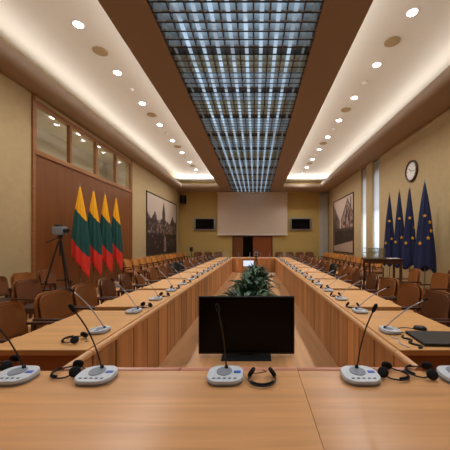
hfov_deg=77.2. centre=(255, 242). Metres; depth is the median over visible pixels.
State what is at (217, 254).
cushion
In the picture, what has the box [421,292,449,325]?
cushion
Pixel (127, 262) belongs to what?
cushion
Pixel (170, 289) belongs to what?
microphone
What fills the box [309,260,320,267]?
armchair
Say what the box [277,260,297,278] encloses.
desk
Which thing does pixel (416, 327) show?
computer mouse
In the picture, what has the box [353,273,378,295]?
armchair
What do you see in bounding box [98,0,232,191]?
ceiling beam
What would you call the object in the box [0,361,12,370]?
ear cup
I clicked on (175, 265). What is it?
cushion
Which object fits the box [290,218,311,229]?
wall monitor
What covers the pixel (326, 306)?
desk
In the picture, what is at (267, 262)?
desk
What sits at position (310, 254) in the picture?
cushion
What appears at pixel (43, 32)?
ceiling
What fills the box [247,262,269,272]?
potted plant
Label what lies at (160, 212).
framed photograph
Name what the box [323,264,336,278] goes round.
armchair
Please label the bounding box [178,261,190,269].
armchair
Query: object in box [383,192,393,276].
flag
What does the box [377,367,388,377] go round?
ear cup
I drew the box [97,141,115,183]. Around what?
window
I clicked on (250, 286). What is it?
potted plant
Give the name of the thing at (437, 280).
cushion
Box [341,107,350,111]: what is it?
ceiling speaker
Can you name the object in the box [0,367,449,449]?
conference table
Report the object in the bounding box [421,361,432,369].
ear cup
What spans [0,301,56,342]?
armchair
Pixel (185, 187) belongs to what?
trim
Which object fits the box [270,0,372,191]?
ceiling beam
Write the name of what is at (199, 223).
wall monitor
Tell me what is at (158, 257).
armchair
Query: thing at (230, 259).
desk
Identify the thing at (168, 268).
cushion
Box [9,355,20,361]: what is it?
ear cup
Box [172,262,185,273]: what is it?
armchair
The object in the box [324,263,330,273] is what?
cushion
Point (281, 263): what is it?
desk
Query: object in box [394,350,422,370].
panel
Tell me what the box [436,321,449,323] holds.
armchair
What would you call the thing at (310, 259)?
armchair
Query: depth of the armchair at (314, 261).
11.53 m
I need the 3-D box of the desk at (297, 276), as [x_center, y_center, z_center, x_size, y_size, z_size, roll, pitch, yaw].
[1.419,1.165,7.003,0.802,0.750,1.407,0,0,0]
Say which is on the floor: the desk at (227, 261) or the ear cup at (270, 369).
the desk at (227, 261)
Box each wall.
[0,37,179,297]
[180,182,325,260]
[328,108,449,289]
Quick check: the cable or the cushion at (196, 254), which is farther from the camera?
the cushion at (196, 254)
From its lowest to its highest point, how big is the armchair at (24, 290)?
0.900 m
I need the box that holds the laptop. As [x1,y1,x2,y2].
[405,331,449,346]
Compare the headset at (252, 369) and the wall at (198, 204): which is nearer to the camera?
the headset at (252, 369)
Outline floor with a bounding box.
[0,264,417,369]
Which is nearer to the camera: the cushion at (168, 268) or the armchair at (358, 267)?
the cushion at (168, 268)
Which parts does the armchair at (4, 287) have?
backrest, seat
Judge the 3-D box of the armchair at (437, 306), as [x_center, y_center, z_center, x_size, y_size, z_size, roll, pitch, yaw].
[2.212,1.090,3.663,0.540,0.900,0.644,0,0,0]
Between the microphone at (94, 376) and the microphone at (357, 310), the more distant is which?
the microphone at (357, 310)
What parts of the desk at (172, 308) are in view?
skirt panel, skirt panel, edge rail, skirt panel, skirt panel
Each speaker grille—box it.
[7,367,27,375]
[88,367,105,375]
[217,366,231,375]
[349,366,365,375]
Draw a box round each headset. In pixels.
[0,355,26,370]
[50,360,85,378]
[61,332,87,343]
[137,302,152,308]
[248,367,275,386]
[346,302,359,307]
[373,361,409,380]
[404,361,437,379]
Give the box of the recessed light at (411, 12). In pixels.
[405,7,418,16]
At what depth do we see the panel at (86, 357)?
1.99 m
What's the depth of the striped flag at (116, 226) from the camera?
9.75 m
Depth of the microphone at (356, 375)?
1.60 m
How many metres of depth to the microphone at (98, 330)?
2.47 m
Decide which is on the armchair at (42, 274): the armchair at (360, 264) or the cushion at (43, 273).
the cushion at (43, 273)
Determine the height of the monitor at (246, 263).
0.760 m
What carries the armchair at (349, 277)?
on the floor
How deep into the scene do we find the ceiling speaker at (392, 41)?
6.15 m
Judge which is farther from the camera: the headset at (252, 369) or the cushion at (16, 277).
the cushion at (16, 277)
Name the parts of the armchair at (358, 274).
backrest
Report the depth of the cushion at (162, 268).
8.00 m
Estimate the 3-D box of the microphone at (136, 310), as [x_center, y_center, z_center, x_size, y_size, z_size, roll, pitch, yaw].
[-1.474,0.595,3.195,0.328,0.391,0.182,0,0,0]
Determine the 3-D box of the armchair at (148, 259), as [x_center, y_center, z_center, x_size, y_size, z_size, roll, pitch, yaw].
[-4.810,1.090,13.001,0.540,0.900,0.644,0,0,3]
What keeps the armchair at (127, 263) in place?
on the floor
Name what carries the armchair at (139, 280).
on the floor
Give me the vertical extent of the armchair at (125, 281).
0.900 m
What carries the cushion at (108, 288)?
on the armchair at (106, 287)
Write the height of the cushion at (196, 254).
0.345 m
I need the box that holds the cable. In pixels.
[401,335,422,348]
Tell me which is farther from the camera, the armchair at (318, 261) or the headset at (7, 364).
the armchair at (318, 261)
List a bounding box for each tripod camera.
[43,224,70,291]
[254,251,257,265]
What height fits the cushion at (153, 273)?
0.345 m
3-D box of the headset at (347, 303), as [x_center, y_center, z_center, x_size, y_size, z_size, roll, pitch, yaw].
[1.193,0.759,3.439,0.170,0.058,0.221,0,0,22]
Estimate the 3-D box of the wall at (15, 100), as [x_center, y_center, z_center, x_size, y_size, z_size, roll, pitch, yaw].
[-5.635,-1.460,8.715,0.250,6.000,23.930,0,0,0]
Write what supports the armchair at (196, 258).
on the floor
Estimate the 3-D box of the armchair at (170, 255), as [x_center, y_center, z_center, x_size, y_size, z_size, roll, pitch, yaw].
[-4.810,1.090,16.502,0.540,0.900,0.644,0,0,3]
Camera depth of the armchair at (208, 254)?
19.98 m
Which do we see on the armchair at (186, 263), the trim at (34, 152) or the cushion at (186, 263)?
the cushion at (186, 263)
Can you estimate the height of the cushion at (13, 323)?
0.345 m
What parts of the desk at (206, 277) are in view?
skirt panel, skirt panel, skirt panel, skirt panel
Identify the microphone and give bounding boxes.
[0,328,39,386]
[68,304,117,386]
[69,288,110,334]
[111,278,141,313]
[137,272,161,300]
[156,267,176,291]
[169,264,186,284]
[206,303,243,386]
[314,269,335,284]
[323,273,349,291]
[335,278,365,300]
[340,304,380,386]
[352,286,389,313]
[379,298,427,334]
[436,365,449,383]
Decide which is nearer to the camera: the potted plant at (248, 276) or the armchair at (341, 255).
the potted plant at (248, 276)
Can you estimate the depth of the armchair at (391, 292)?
5.12 m
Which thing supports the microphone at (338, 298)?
on the desk at (326, 306)
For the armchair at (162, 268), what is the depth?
8.00 m
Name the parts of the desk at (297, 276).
skirt panel, skirt panel, skirt panel, skirt panel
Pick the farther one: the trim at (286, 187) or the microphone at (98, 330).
the trim at (286, 187)
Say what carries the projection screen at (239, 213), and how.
attached to the wall at (198, 204)
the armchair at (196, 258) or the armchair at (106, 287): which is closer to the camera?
the armchair at (106, 287)
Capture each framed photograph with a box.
[146,190,175,255]
[333,192,353,253]
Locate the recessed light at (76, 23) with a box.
[72,20,84,28]
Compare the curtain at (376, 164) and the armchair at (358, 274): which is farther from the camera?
the curtain at (376, 164)
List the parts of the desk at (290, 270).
skirt panel, skirt panel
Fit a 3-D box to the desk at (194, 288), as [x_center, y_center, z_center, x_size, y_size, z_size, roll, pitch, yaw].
[-1.599,1.165,5.593,0.802,0.750,1.407,0,0,0]
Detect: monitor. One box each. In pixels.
[194,218,215,229]
[199,296,293,360]
[243,260,253,267]
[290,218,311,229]
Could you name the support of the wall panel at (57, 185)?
attached to the wall at (15, 100)
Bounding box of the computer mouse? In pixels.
[413,325,426,330]
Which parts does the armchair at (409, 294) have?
backrest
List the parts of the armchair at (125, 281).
backrest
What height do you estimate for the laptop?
0.024 m
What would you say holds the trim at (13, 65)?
attached to the wall at (15, 100)
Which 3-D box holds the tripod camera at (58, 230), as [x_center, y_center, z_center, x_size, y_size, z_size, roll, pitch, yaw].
[-4.299,0.566,5.981,0.653,1.933,0.750,0,0,-41]
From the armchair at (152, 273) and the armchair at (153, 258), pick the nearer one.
the armchair at (152, 273)
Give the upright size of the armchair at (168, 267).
0.900 m
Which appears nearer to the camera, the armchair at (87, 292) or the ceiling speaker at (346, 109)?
the armchair at (87, 292)
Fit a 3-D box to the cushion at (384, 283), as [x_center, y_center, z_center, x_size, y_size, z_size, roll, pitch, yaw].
[2.417,0.838,5.089,0.128,0.345,0.520,0,0,-4]
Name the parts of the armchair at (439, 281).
backrest, armrest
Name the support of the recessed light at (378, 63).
in the ceiling
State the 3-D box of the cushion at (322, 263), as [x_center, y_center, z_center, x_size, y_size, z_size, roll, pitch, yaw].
[2.406,0.838,10.024,0.128,0.345,0.520,0,0,-6]
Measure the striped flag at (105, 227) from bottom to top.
3.220 m
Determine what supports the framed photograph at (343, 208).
attached to the wall at (429, 145)
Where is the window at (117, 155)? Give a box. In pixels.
[116,154,131,190]
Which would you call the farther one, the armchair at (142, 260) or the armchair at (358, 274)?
the armchair at (142, 260)
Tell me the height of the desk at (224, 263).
0.750 m
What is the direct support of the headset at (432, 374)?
on the conference table at (142, 408)
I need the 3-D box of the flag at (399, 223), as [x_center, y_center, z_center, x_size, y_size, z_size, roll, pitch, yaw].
[4.750,-0.130,9.250,0.395,3.340,0.395,0,0,-18]
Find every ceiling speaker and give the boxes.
[92,46,107,55]
[147,113,156,116]
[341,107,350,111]
[384,36,400,46]
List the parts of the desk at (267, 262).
skirt panel, skirt panel, edge rail, skirt panel, skirt panel, skirt panel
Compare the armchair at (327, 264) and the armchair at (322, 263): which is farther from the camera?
the armchair at (322, 263)
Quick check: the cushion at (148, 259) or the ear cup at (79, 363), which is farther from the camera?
the cushion at (148, 259)
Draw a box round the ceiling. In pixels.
[0,0,449,181]
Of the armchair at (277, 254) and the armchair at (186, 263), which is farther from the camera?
the armchair at (277, 254)
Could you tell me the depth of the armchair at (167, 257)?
15.70 m
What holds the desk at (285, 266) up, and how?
on the floor
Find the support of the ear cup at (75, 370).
on the headset at (77, 364)
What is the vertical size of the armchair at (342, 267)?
0.900 m
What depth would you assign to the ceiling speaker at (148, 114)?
9.69 m
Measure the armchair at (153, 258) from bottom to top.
0.900 m
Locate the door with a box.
[232,236,272,256]
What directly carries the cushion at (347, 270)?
on the armchair at (349, 277)
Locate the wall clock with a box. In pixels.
[405,160,417,181]
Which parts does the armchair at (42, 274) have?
backrest, seat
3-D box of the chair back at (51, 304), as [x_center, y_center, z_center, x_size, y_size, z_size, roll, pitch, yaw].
[-2.640,0.838,3.675,0.128,0.345,0.520,0,0,3]
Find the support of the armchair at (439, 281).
on the floor
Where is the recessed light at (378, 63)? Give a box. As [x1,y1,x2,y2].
[372,61,381,67]
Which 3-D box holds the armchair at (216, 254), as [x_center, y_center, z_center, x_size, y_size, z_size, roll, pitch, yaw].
[-2.659,1.090,19.810,0.644,0.900,0.540,0,0,3]
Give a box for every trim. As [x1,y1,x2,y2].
[0,39,181,187]
[31,93,132,278]
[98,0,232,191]
[174,184,221,191]
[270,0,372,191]
[281,184,333,191]
[320,66,449,187]
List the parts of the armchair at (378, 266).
seat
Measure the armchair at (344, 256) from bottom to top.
0.900 m
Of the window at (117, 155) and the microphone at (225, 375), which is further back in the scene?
the window at (117, 155)
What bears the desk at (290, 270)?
on the floor
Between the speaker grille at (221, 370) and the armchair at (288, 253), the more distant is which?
the armchair at (288, 253)
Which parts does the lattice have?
long blade, long blade, long blade, long blade, long blade, cross blade, cross blade, cross blade, cross blade, cross blade, cross blade, cross blade, cross blade, cross blade, cross blade, cross blade, cross blade, long blade, cross blade, cross blade, cross blade, cross blade, cross blade, cross blade, cross blade, cross blade, cross blade, cross blade, cross blade, cross blade, cross blade, cross blade, cross blade, cross blade, cross blade, cross blade, cross blade, cross blade, cross blade, cross blade, cross blade, cross blade, cross blade, cross blade, cross blade, cross blade, cross blade, cross blade, cross blade, cross blade, cross blade, cross blade, cross blade, cross blade, cross blade, cross blade, long blade, long blade, long blade, long blade, long blade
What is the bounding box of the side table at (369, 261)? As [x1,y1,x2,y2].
[361,258,403,292]
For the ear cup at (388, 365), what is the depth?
1.72 m
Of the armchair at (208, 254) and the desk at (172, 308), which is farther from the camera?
the armchair at (208, 254)
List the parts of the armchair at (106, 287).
backrest, armrest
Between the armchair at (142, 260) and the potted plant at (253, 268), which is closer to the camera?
the potted plant at (253, 268)
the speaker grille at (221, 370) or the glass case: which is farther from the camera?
the glass case
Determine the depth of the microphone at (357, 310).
3.18 m
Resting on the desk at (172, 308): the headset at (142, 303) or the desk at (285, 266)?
the headset at (142, 303)
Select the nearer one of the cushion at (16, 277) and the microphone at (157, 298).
the microphone at (157, 298)
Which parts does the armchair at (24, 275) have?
backrest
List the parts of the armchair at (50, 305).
leg, armrest, backrest, armrest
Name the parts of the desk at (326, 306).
skirt panel, skirt panel, edge rail, skirt panel, skirt panel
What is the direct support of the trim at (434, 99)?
attached to the wall at (429, 145)
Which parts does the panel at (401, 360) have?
skirt panel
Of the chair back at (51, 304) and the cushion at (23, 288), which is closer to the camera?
the chair back at (51, 304)
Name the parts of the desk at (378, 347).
skirt panel, skirt panel, skirt panel, edge rail, skirt panel, panel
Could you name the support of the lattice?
attached to the trim
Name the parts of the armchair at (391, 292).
armrest, backrest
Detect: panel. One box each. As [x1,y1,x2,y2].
[36,155,130,292]
[60,350,92,370]
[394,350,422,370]
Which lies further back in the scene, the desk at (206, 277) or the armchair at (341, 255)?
the armchair at (341, 255)
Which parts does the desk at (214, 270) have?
skirt panel, skirt panel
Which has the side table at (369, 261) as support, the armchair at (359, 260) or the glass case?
the glass case
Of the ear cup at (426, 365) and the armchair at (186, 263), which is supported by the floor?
the armchair at (186, 263)
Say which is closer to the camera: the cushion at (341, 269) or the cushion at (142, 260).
the cushion at (341, 269)
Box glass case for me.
[362,248,384,258]
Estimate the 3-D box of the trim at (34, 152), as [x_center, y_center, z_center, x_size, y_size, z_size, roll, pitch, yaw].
[-5.490,-1.080,9.665,0.080,5.240,5.570,0,0,0]
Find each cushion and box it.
[0,277,8,294]
[0,304,26,338]
[13,274,32,280]
[15,280,40,301]
[40,270,56,286]
[74,285,97,311]
[101,279,116,301]
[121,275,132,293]
[125,260,131,268]
[133,259,138,265]
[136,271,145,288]
[140,258,145,265]
[146,257,151,264]
[149,269,158,282]
[158,266,166,279]
[166,264,172,276]
[173,263,179,273]
[184,260,189,266]
[194,252,201,256]
[215,252,221,256]
[306,252,312,256]
[319,261,324,270]
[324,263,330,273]
[329,264,335,276]
[337,266,343,278]
[342,268,352,282]
[352,271,361,287]
[365,275,376,293]
[378,279,395,301]
[396,285,419,311]
[408,270,418,283]
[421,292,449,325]
[430,274,448,291]
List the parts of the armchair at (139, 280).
backrest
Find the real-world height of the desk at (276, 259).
0.750 m
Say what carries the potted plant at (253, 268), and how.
on the floor
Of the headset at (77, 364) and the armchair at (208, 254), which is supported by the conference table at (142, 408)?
the headset at (77, 364)
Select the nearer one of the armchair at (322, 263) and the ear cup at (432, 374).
the ear cup at (432, 374)
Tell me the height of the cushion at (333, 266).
0.345 m
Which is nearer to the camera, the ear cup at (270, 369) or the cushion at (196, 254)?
the ear cup at (270, 369)
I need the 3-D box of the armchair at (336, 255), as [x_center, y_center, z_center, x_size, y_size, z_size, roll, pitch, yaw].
[4.650,1.090,16.502,0.540,0.900,0.644,0,0,-3]
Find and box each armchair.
[0,276,26,318]
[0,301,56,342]
[8,272,51,318]
[9,279,43,329]
[31,290,98,331]
[37,269,71,290]
[70,283,114,314]
[97,278,135,304]
[117,274,147,295]
[123,259,140,283]
[131,258,147,279]
[133,270,160,288]
[138,257,153,276]
[145,257,158,276]
[146,268,167,283]
[151,256,163,265]
[156,255,167,264]
[156,265,175,279]
[161,255,171,265]
[164,264,180,276]
[165,254,175,270]
[169,254,178,262]
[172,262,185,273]
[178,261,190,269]
[183,260,195,267]
[192,252,201,257]
[194,257,205,265]
[204,252,212,259]
[214,252,222,258]
[275,252,283,256]
[285,252,294,259]
[295,252,303,259]
[303,258,312,265]
[305,252,313,258]
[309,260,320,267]
[311,259,316,265]
[314,261,325,270]
[321,262,331,273]
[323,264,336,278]
[328,265,345,279]
[329,254,338,263]
[332,254,342,263]
[335,267,354,283]
[336,255,346,270]
[339,255,351,265]
[344,256,356,266]
[344,270,363,288]
[348,257,362,267]
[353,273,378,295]
[354,257,367,269]
[359,264,375,280]
[365,277,398,303]
[366,264,383,277]
[383,283,423,313]
[395,269,421,285]
[397,290,449,326]
[414,273,449,312]
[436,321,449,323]
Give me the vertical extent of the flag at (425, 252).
3.340 m
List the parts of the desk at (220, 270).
skirt panel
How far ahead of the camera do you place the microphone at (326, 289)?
4.59 m
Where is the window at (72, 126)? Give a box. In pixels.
[71,125,96,175]
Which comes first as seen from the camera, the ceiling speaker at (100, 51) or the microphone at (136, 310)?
the microphone at (136, 310)
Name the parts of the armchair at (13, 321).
backrest, armrest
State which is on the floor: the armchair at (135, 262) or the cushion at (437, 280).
the armchair at (135, 262)
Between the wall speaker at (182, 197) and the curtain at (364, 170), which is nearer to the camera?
the curtain at (364, 170)
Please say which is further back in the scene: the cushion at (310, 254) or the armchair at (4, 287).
the cushion at (310, 254)
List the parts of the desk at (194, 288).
skirt panel, skirt panel, edge rail, skirt panel, skirt panel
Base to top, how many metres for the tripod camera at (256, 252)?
1.203 m
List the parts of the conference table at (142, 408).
edge rail, edge rail, edge rail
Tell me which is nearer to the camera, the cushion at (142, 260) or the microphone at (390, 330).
the microphone at (390, 330)
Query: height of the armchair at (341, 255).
0.900 m
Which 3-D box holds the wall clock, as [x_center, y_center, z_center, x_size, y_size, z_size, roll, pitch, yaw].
[5.265,-2.435,9.470,0.070,0.720,0.720,0,0,0]
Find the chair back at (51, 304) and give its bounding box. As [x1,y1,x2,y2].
[39,292,72,325]
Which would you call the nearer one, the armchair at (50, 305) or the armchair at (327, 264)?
the armchair at (50, 305)
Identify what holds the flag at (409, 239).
on the floor
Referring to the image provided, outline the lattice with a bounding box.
[147,0,323,191]
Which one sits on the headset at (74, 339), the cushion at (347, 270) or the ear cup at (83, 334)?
the ear cup at (83, 334)
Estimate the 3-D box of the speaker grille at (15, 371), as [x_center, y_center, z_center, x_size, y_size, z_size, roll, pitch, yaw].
[-1.397,0.751,1.646,0.090,0.008,0.100,0,0,0]
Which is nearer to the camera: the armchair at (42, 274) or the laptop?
the laptop
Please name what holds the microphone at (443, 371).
on the conference table at (142, 408)
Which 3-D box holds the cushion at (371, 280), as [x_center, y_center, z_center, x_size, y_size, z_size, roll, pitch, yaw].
[2.403,0.838,5.764,0.128,0.345,0.520,0,0,2]
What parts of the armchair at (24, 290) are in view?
armrest, backrest, seat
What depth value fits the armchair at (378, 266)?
10.65 m
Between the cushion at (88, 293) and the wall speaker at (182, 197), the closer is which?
the cushion at (88, 293)
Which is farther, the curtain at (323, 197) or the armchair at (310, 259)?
the curtain at (323, 197)
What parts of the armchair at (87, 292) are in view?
backrest, armrest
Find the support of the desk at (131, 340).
on the floor
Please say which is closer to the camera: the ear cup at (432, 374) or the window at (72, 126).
the ear cup at (432, 374)
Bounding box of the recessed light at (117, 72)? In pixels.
[112,70,121,74]
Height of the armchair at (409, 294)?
0.900 m
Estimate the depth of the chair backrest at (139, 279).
6.55 m
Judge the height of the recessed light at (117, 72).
0.028 m
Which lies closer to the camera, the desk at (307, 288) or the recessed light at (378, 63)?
the desk at (307, 288)
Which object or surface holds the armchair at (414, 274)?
on the floor
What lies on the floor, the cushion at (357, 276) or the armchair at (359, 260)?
the armchair at (359, 260)
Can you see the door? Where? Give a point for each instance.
(246, 246)
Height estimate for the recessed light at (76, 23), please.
0.028 m
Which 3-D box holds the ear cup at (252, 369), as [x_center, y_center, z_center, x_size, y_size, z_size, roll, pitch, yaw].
[-0.024,0.759,1.647,0.048,0.058,0.062,0,0,0]
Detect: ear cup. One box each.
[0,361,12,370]
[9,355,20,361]
[69,366,80,376]
[70,336,78,343]
[73,360,83,366]
[80,332,87,337]
[248,367,255,376]
[268,367,275,376]
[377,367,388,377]
[381,361,391,369]
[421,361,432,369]
[426,369,437,379]
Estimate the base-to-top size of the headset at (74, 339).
0.058 m
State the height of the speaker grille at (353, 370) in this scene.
0.008 m
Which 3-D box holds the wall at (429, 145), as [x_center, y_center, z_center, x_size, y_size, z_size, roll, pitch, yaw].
[5.425,-1.460,8.715,0.250,6.000,23.930,0,0,0]
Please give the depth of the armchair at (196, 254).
19.99 m
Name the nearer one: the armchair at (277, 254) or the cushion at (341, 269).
the cushion at (341, 269)
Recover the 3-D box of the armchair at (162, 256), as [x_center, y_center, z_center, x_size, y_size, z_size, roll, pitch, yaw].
[-4.810,1.090,15.099,0.540,0.900,0.644,0,0,-2]
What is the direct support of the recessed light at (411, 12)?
in the ceiling
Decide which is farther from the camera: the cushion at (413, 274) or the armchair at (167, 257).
the armchair at (167, 257)
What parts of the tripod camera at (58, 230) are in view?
leg, leg, leg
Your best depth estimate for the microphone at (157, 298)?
3.88 m
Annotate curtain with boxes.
[319,192,327,258]
[363,168,365,257]
[374,159,378,274]
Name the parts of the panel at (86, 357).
skirt panel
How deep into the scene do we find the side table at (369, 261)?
8.36 m
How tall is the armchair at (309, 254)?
0.900 m
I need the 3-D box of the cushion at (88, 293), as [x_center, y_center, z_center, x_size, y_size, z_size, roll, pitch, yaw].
[-2.656,0.838,4.348,0.128,0.345,0.520,0,0,1]
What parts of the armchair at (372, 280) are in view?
backrest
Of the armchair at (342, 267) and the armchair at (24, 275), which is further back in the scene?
the armchair at (342, 267)
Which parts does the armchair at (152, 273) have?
backrest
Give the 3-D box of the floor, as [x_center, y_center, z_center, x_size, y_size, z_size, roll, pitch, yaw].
[0.045,1.640,8.715,11.610,0.200,23.930,0,0,0]
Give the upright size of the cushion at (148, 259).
0.345 m
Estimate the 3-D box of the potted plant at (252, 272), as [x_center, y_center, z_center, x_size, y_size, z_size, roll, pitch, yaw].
[0.039,1.122,8.095,1.138,0.837,1.094,0,0,36]
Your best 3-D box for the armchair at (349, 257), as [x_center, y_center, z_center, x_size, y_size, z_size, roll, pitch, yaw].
[4.650,1.090,14.399,0.540,0.900,0.644,0,0,2]
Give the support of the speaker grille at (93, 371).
attached to the microphone at (94, 376)
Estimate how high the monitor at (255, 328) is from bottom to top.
0.815 m
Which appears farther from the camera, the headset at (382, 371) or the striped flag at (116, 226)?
the striped flag at (116, 226)
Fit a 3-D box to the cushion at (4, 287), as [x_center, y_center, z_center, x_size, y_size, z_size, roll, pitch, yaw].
[-4.979,0.838,5.309,0.128,0.345,0.520,0,0,3]
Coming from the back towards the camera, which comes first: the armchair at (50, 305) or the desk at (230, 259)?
the desk at (230, 259)
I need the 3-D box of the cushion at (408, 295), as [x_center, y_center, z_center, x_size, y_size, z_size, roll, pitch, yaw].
[2.405,0.838,4.367,0.128,0.345,0.520,0,0,-4]
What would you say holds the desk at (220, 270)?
on the floor
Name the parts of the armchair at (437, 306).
armrest, backrest, armrest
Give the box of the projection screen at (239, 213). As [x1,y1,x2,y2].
[217,192,287,234]
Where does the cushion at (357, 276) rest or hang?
on the armchair at (358, 274)
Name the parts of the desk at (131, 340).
panel, skirt panel, skirt panel, edge rail, skirt panel, skirt panel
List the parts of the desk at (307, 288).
skirt panel, skirt panel, edge rail, skirt panel, skirt panel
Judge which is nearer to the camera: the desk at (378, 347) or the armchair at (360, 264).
the desk at (378, 347)
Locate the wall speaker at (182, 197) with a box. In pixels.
[180,195,185,203]
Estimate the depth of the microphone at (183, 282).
5.30 m
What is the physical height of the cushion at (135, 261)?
0.345 m
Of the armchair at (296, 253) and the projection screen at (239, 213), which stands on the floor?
the armchair at (296, 253)
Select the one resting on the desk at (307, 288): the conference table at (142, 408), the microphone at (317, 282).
the microphone at (317, 282)
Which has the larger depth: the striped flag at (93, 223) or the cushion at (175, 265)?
the cushion at (175, 265)
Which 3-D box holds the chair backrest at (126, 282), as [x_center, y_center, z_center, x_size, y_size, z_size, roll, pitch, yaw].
[-2.670,0.838,5.749,0.128,0.345,0.520,0,0,-5]
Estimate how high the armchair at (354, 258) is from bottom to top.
0.900 m
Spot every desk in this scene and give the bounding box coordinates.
[0,307,158,370]
[95,288,186,365]
[141,278,201,330]
[167,272,211,295]
[184,267,218,295]
[194,264,223,289]
[204,262,226,283]
[210,260,229,278]
[214,258,232,274]
[219,257,288,271]
[275,258,292,273]
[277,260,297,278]
[279,262,302,282]
[283,264,310,288]
[287,267,320,295]
[293,272,335,309]
[301,278,359,329]
[314,288,401,365]
[338,307,449,370]
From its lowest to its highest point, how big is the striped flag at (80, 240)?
3.220 m
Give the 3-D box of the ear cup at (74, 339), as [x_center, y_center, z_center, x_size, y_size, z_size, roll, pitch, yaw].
[-1.419,0.759,2.196,0.062,0.058,0.048,0,0,0]
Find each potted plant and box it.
[218,280,273,295]
[227,271,271,291]
[233,279,277,295]
[238,264,268,280]
[242,268,274,287]
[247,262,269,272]
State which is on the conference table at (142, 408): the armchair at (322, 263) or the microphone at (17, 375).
the microphone at (17, 375)
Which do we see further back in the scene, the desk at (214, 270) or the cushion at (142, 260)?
the cushion at (142, 260)
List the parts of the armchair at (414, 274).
armrest, backrest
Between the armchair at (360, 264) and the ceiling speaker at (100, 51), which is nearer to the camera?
the ceiling speaker at (100, 51)
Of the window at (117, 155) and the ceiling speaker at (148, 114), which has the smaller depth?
the ceiling speaker at (148, 114)
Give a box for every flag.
[71,184,89,283]
[87,187,101,293]
[100,193,112,272]
[111,197,122,287]
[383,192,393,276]
[393,189,403,284]
[402,185,415,270]
[414,179,436,291]
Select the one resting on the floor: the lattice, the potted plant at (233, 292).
the potted plant at (233, 292)

